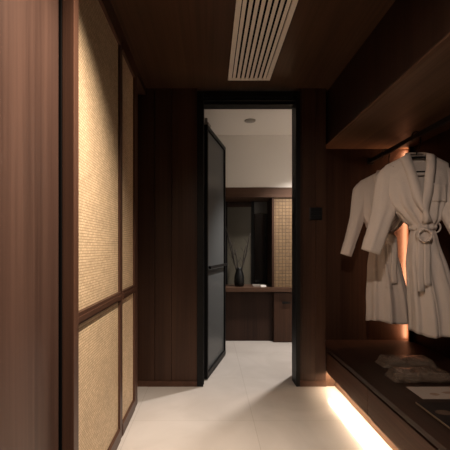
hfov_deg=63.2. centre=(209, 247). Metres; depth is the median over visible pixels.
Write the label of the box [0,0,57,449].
wall panel
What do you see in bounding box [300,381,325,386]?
baseboard
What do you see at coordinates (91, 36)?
door
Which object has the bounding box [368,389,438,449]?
drawer unit
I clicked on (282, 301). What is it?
vanity cabinet
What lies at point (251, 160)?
wall
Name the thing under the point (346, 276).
wall
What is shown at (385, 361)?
slippers
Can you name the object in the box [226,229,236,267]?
twig
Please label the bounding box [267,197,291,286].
cabinet
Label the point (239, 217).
mirror
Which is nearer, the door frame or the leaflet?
the door frame
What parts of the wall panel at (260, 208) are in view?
panel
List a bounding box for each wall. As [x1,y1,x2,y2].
[137,94,137,386]
[138,88,196,380]
[216,135,291,186]
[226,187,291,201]
[226,292,272,340]
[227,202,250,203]
[298,88,325,380]
[326,149,407,339]
[413,129,449,357]
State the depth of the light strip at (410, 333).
3.19 m
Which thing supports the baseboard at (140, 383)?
attached to the wall at (167, 117)
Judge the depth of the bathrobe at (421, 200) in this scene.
2.45 m
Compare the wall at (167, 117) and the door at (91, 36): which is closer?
the door at (91, 36)
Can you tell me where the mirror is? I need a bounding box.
[226,201,253,283]
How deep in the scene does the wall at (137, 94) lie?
3.02 m
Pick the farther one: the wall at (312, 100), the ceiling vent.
the wall at (312, 100)
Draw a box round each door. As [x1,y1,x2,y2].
[62,0,121,449]
[121,38,136,437]
[197,91,299,386]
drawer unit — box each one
[326,350,369,414]
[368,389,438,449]
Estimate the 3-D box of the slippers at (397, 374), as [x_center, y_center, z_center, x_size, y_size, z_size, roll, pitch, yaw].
[1.315,0.789,2.290,0.384,0.060,0.165,0,0,2]
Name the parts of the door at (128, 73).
rattan panel, rattan panel, rail, rail, rail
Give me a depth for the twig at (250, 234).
4.55 m
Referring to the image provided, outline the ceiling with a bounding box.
[110,0,395,134]
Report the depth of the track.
2.49 m
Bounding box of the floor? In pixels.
[117,341,391,449]
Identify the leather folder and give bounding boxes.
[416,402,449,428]
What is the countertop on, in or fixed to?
on the vanity cabinet at (282, 301)
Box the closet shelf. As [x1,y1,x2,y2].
[326,340,449,449]
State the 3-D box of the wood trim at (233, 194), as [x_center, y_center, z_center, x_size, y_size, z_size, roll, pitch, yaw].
[0.725,-0.675,4.645,2.550,0.120,0.430,0,0,0]
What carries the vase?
on the countertop
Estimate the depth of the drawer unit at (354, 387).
2.56 m
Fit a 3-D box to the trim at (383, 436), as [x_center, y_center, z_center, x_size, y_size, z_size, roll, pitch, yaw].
[1.048,1.087,1.280,0.015,0.125,3.960,0,0,0]
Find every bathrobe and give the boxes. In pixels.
[340,170,407,323]
[361,152,449,337]
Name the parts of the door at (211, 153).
frame, glass pane, handle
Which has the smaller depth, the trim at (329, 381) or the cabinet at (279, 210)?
the trim at (329, 381)
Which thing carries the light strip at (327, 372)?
attached to the drawer unit
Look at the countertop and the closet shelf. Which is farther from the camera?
the countertop
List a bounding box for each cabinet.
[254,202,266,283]
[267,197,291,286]
[273,292,291,341]
[326,0,449,148]
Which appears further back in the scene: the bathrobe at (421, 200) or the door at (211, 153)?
the door at (211, 153)
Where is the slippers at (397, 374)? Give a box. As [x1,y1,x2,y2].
[384,366,449,383]
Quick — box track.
[107,0,145,94]
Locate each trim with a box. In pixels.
[326,367,398,449]
[326,371,334,385]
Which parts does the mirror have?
frame, frame, frame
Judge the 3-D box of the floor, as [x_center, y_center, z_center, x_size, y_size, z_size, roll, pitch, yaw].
[0.675,1.200,2.100,2.850,0.100,6.000,0,0,0]
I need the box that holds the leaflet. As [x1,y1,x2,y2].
[406,387,449,398]
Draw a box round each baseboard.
[138,381,196,386]
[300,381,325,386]
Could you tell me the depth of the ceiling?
2.41 m
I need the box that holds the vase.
[234,267,243,286]
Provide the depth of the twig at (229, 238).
4.55 m
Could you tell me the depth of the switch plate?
3.03 m
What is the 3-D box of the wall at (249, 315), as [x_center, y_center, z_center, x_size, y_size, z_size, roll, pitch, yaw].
[0.113,0.840,4.530,1.325,0.620,0.020,0,0,0]
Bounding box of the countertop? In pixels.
[226,284,291,291]
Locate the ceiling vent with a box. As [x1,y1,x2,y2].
[228,0,297,80]
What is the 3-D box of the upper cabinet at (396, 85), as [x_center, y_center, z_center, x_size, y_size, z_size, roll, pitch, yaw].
[1.386,-1.105,1.240,0.788,0.449,4.040,0,0,0]
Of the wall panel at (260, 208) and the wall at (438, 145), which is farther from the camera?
the wall panel at (260, 208)
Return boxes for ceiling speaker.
[244,118,255,122]
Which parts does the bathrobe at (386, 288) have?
panel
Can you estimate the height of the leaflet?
0.003 m
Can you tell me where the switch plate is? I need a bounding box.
[310,207,321,219]
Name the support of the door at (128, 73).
attached to the track
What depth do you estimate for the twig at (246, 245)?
4.55 m
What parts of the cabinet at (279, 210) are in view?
door frame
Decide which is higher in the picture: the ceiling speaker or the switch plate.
the ceiling speaker
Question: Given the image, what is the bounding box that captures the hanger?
[411,131,425,172]
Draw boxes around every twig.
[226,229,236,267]
[228,238,236,269]
[238,245,246,269]
[241,234,250,267]
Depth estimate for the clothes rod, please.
2.58 m
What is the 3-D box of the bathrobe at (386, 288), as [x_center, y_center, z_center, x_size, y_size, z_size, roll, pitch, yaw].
[1.425,-0.024,2.962,0.704,1.243,0.277,0,0,15]
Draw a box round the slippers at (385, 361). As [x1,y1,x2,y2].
[374,354,438,367]
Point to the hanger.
(412, 157)
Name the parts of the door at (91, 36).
rattan panel, rattan panel, rail, rail, rail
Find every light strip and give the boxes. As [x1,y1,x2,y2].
[327,372,399,449]
[408,147,412,341]
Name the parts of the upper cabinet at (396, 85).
cabinet door, cabinet door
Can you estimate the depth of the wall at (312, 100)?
3.04 m
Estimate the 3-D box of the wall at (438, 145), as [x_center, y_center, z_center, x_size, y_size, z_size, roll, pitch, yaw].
[1.840,-0.090,1.180,0.120,2.480,4.160,0,0,0]
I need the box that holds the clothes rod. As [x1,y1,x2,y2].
[367,115,449,164]
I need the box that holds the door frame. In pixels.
[58,0,61,449]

